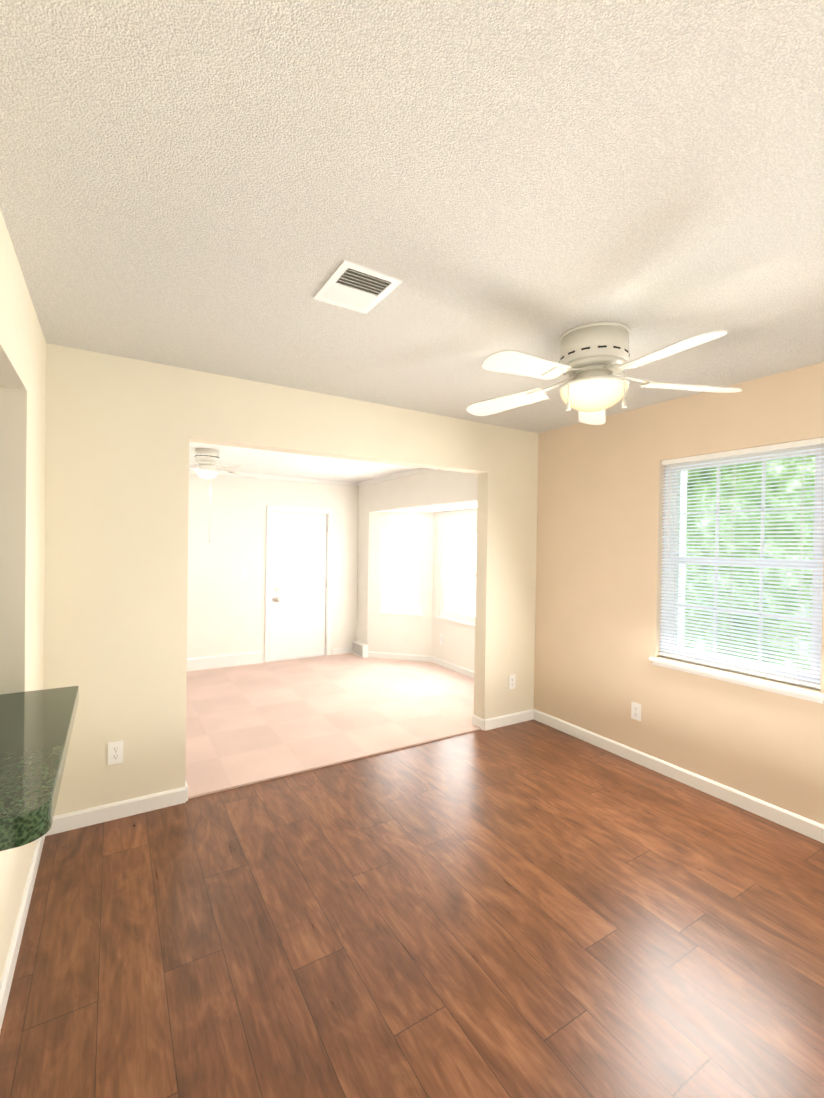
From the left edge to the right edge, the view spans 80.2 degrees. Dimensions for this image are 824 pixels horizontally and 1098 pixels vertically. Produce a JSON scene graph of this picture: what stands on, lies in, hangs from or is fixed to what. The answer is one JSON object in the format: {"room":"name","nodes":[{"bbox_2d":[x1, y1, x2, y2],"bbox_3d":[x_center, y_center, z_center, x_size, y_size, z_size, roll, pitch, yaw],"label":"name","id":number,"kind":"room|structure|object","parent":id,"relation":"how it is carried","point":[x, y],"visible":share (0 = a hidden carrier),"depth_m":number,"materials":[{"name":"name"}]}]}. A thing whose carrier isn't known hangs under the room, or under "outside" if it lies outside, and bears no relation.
{"room":"dining room","nodes":[
{"label":"dining room","id":0,"kind":"room"},
{"bbox_2d":[0,209,45,982],"bbox_3d":[-0.477,0.249,0.102,0.125,2.440,5.359,1,1,-31],"label":"wall","id":1,"kind":"structure","parent":0,"point":[22,425],"depth_m":1.88,"materials":[{"name":"paint"}]},
{"bbox_2d":[0,834,44,1031],"bbox_3d":[-0.436,1.427,0.149,0.014,0.085,5.359,1,1,-31],"label":"baseboard","id":2,"kind":"structure","parent":1,"relation":"attached to","point":[9,969],"depth_m":1.76,"materials":[{"name":"white wood"}]},
{"bbox_2d":[0,686,78,850],"bbox_3d":[-1.280,0.596,1.409,0.475,0.068,1.076,1,1,-31],"label":"countertop","id":3,"kind":"structure","parent":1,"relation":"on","point":[36,727],"depth_m":1.33,"materials":[{"name":"green stone"}]},
{"bbox_2d":[187,474,358,661],"bbox_3d":[-2.664,0.207,5.498,4.670,2.350,0.150,1,1,-31],"label":"wall","id":4,"kind":"structure","parent":0,"point":[227,516],"depth_m":5.81,"materials":[{"name":"paint"}]},
{"bbox_2d":[187,651,263,670],"bbox_3d":[-3.150,1.304,5.117,3.160,0.150,0.030,1,1,-31],"label":"baseboard","id":5,"kind":"structure","parent":4,"relation":"attached to","point":[212,662],"depth_m":5.69,"materials":[{"name":"white wood"}]},
{"bbox_2d":[189,468,356,486],"bbox_3d":[-2.587,-0.881,5.419,4.400,0.050,0.030,1,1,-31],"label":"crown molding","id":6,"kind":"structure","parent":4,"relation":"attached to","point":[356,484],"depth_m":6.04,"materials":[{"name":"white wood"}]},
{"bbox_2d":[265,505,332,661],"bbox_3d":[-1.451,0.433,6.234,0.854,1.922,0.166,1,1,-31],"label":"door frame","id":7,"kind":"structure","parent":4,"relation":"attached to","point":[270,508],"depth_m":6.14,"materials":[{"name":"white wood"}]},
{"bbox_2d":[271,512,327,659],"bbox_3d":[-1.414,0.461,6.182,0.716,1.828,0.114,1,1,-31],"label":"front door","id":8,"kind":"structure","parent":4,"relation":"in","point":[299,586],"depth_m":6.18,"materials":[{"name":"white wood"}]},
{"bbox_2d":[332,647,351,654],"bbox_3d":[-0.898,1.358,6.503,0.350,0.085,0.014,1,1,-31],"label":"baseboard","id":9,"kind":"structure","parent":4,"relation":"attached to","point":[342,650],"depth_m":6.48,"materials":[{"name":"white wood"}]},
{"bbox_2d":[43,343,538,815],"bbox_3d":[-1.524,0.207,2.680,6.276,2.440,0.135,1,1,-31],"label":"wall","id":10,"kind":"structure","parent":0,"point":[121,433],"depth_m":2.68,"materials":[{"name":"paint"}]},
{"bbox_2d":[45,787,185,835],"bbox_3d":[-1.558,1.385,2.595,0.650,0.085,0.014,1,1,-31],"label":"baseboard","id":11,"kind":"structure","parent":10,"relation":"attached to","point":[103,813],"depth_m":2.58,"materials":[{"name":"white wood"}]},
{"bbox_2d":[108,741,122,764],"bbox_3d":[-1.567,1.078,2.586,0.070,0.115,0.009,1,1,-31],"label":"electrical outlet","id":12,"kind":"object","parent":10,"relation":"attached to","point":[115,752],"visible":1,"depth_m":2.58,"materials":[{"name":"white plastic"}]},
{"bbox_2d":[185,780,187,800],"bbox_3d":[-1.313,1.387,2.832,0.014,0.085,0.135,1,1,-31],"label":"baseboard","id":13,"kind":"structure","parent":10,"relation":"attached to","point":[186,786],"depth_m":2.78,"materials":[{"name":"white wood"}]},
{"bbox_2d":[472,715,483,730],"bbox_3d":[0.535,1.405,3.961,0.014,0.085,0.135,1,1,-31],"label":"baseboard","id":14,"kind":"structure","parent":10,"relation":"attached to","point":[477,721],"depth_m":3.95,"materials":[{"name":"white wood"}]},
{"bbox_2d":[484,709,533,730],"bbox_3d":[0.813,1.408,4.044,0.546,0.085,0.014,1,1,-31],"label":"baseboard","id":15,"kind":"structure","parent":10,"relation":"attached to","point":[506,720],"depth_m":4.02,"materials":[{"name":"white wood"}]},
{"bbox_2d":[509,674,515,688],"bbox_3d":[0.831,1.101,4.051,0.070,0.115,0.009,1,1,-31],"label":"electrical outlet","id":16,"kind":"object","parent":10,"relation":"attached to","point":[512,681],"visible":1,"depth_m":4.05,"materials":[{"name":"white plastic"}]},
{"bbox_2d":[189,442,419,482],"bbox_3d":[-1.902,-0.914,4.269,4.670,0.060,3.006,1,1,-31],"label":"ceiling","id":17,"kind":"structure","parent":0,"point":[258,461],"depth_m":5.15,"materials":[{"name":"white paint"}]},
{"bbox_2d":[189,448,255,541],"bbox_3d":[-1.838,-0.474,4.378,0.772,0.820,0.772,1,1,-6],"label":"room ceiling fan","id":18,"kind":"object","parent":17,"relation":"hanging from","point":[207,460],"visible":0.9,"depth_m":4.31,"materials":[{"name":"white"}]},
{"bbox_2d":[186,653,480,798],"bbox_3d":[-1.639,1.433,4.407,5.300,0.072,3.121,1,1,-31],"label":"floor carpet","id":19,"kind":"object","parent":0,"point":[249,724],"visible":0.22,"depth_m":4.19,"materials":[{"name":"beige carpet"}]},
{"bbox_2d":[352,641,367,657],"bbox_3d":[-0.683,1.313,6.413,0.078,0.158,0.330,1,1,-31],"label":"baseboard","id":20,"kind":"structure","parent":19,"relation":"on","point":[359,649],"depth_m":6.34,"materials":[{"name":"white wood"}]},
{"bbox_2d":[367,512,433,655],"bbox_3d":[-0.141,0.424,6.258,0.848,1.980,0.100,1,1,14],"label":"wall","id":21,"kind":"structure","parent":0,"point":[400,634],"depth_m":6.22,"materials":[{"name":"paint"}]},
{"bbox_2d":[368,651,430,661],"bbox_3d":[-0.170,1.372,6.212,0.848,0.085,0.014,1,1,14],"label":"baseboard","id":22,"kind":"structure","parent":21,"relation":"attached to","point":[425,658],"depth_m":6.20,"materials":[{"name":"white wood"}]},
{"bbox_2d":[381,528,423,613],"bbox_3d":[-0.118,0.275,6.257,0.550,1.080,0.070,1,1,14],"label":"bay window","id":23,"kind":"structure","parent":21,"relation":"in","point":[385,569],"depth_m":6.25,"materials":[{"name":"white"}]},
{"bbox_2d":[0,719,823,1097],"bbox_3d":[-0.078,1.503,0.293,6.276,0.060,5.529,1,1,-31],"label":"floor","id":24,"kind":"structure","parent":0,"point":[530,909],"depth_m":1.82,"materials":[{"name":"brown wood"}]},
{"bbox_2d":[0,0,823,432],"bbox_3d":[-0.069,-0.997,0.318,6.276,0.060,5.644,1,1,-31],"label":"ceiling","id":25,"kind":"structure","parent":0,"point":[220,186],"depth_m":1.31,"materials":[{"name":"white paint"}]},
{"bbox_2d":[313,260,402,313],"bbox_3d":[-0.210,-0.978,1.847,0.230,0.012,0.300,1,1,-31],"label":"ceiling vent","id":26,"kind":"object","parent":25,"relation":"in","point":[355,287],"visible":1,"depth_m":1.83,"materials":[{"name":"white"}]},
{"bbox_2d":[467,321,741,424],"bbox_3d":[0.795,-0.792,2.208,1.222,0.360,1.259,1,1,-31],"label":"ceiling fan","id":27,"kind":"object","parent":25,"relation":"hanging from","point":[594,359],"visible":1,"depth_m":2.13,"materials":[{"name":"white"}]},
{"bbox_2d":[356,470,477,643],"bbox_3d":[0.061,0.251,5.402,0.120,2.350,2.856,1,1,-31],"label":"wall","id":28,"kind":"structure","parent":0,"point":[435,488],"depth_m":5.65,"materials":[{"name":"paint"}]},
{"bbox_2d":[357,468,436,486],"bbox_3d":[0.023,-0.840,5.337,0.030,0.050,2.820,1,1,-31],"label":"crown molding","id":29,"kind":"structure","parent":28,"relation":"attached to","point":[420,470],"depth_m":5.66,"materials":[{"name":"white"}]},
{"bbox_2d":[390,503,476,511],"bbox_3d":[0.484,-0.498,5.387,0.585,0.100,2.409,1,1,-31],"label":"ceiling","id":30,"kind":"structure","parent":0,"point":[454,507],"depth_m":5.46,"materials":[{"name":"white paint"}]},
{"bbox_2d":[432,509,476,670],"bbox_3d":[0.647,0.443,5.571,0.100,1.980,1.326,1,1,-31],"label":"wall","id":31,"kind":"structure","parent":0,"point":[457,648],"depth_m":5.81,"materials":[{"name":"paint"}]},
{"bbox_2d":[378,612,474,626],"bbox_3d":[0.234,0.836,5.674,0.532,0.019,1.748,1,1,-31],"label":"sill","id":32,"kind":"structure","parent":31,"relation":"attached to","point":[455,621],"depth_m":5.99,"materials":[{"name":"white wood"}]},
{"bbox_2d":[440,634,443,644],"bbox_3d":[0.359,1.095,5.926,0.009,0.115,0.070,1,1,-31],"label":"outlet","id":33,"kind":"object","parent":31,"relation":"attached to","point":[441,639],"visible":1,"depth_m":5.92,"materials":[{"name":"white plastic"}]},
{"bbox_2d":[431,656,473,677],"bbox_3d":[0.584,1.390,5.550,0.014,0.085,1.326,1,1,-31],"label":"baseboard","id":34,"kind":"structure","parent":31,"relation":"attached to","point":[454,667],"depth_m":5.70,"materials":[{"name":"white wood"}]},
{"bbox_2d":[440,527,476,623],"bbox_3d":[0.663,0.293,5.557,0.070,1.080,1.080,1,1,-31],"label":"bay window","id":35,"kind":"structure","parent":31,"relation":"in","point":[445,573],"depth_m":5.86,"materials":[{"name":"white"}]},
{"bbox_2d":[534,362,823,824],"bbox_3d":[2.521,0.278,1.933,0.150,2.440,5.359,1,1,-31],"label":"wall","id":36,"kind":"structure","parent":0,"point":[600,522],"depth_m":3.31,"materials":[{"name":"paint"}]},
{"bbox_2d":[631,702,640,720],"bbox_3d":[1.543,1.119,3.368,0.009,0.115,0.070,1,1,-31],"label":"electrical outlet","id":37,"kind":"object","parent":36,"relation":"attached to","point":[635,711],"visible":1,"depth_m":3.36,"materials":[{"name":"white plastic"}]},
{"bbox_2d":[534,709,823,842],"bbox_3d":[2.433,1.454,1.902,0.014,0.085,5.359,1,1,-31],"label":"baseboard","id":38,"kind":"structure","parent":36,"relation":"attached to","point":[791,821],"depth_m":3.00,"materials":[{"name":"white wood"}]},
{"bbox_2d":[649,657,823,703],"bbox_3d":[1.869,0.754,2.887,0.100,0.049,0.940,1,1,-31],"label":"window sill","id":39,"kind":"structure","parent":36,"relation":"attached to","point":[772,687],"depth_m":2.78,"materials":[{"name":"white wood"}]},
{"bbox_2d":[662,444,823,689],"bbox_3d":[1.952,0.074,2.925,0.070,1.310,0.890,1,1,-31],"label":"dining room window","id":40,"kind":"structure","parent":36,"relation":"in","point":[765,461],"depth_m":2.87,"materials":[{"name":"white"}]},
{"bbox_2d":[658,437,823,688],"bbox_3d":[1.887,0.065,2.884,0.050,1.290,0.878,1,1,-31],"label":"window blinds","id":41,"kind":"object","parent":40,"relation":"attached to","point":[781,446],"visible":0.94,"depth_m":2.82,"materials":[{"name":"white plastic"}]},
{"label":"outside","id":42,"kind":"structure","parent":0,"visible":0},
{"bbox_2d":[388,471,686,645],"bbox_3d":[0.252,-0.027,5.986,2.050,4.100,5.050,1,1,-31],"label":"sky","id":43,"kind":"structure","parent":42,"point":[408,593],"depth_m":7.04,"materials":[{"name":"white"}]},
{"bbox_2d":[684,456,814,669],"bbox_3d":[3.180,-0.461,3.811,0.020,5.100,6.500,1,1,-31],"label":"foliage","id":44,"kind":"object","parent":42,"point":[769,480],"depth_m":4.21,"materials":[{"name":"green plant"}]}
]}

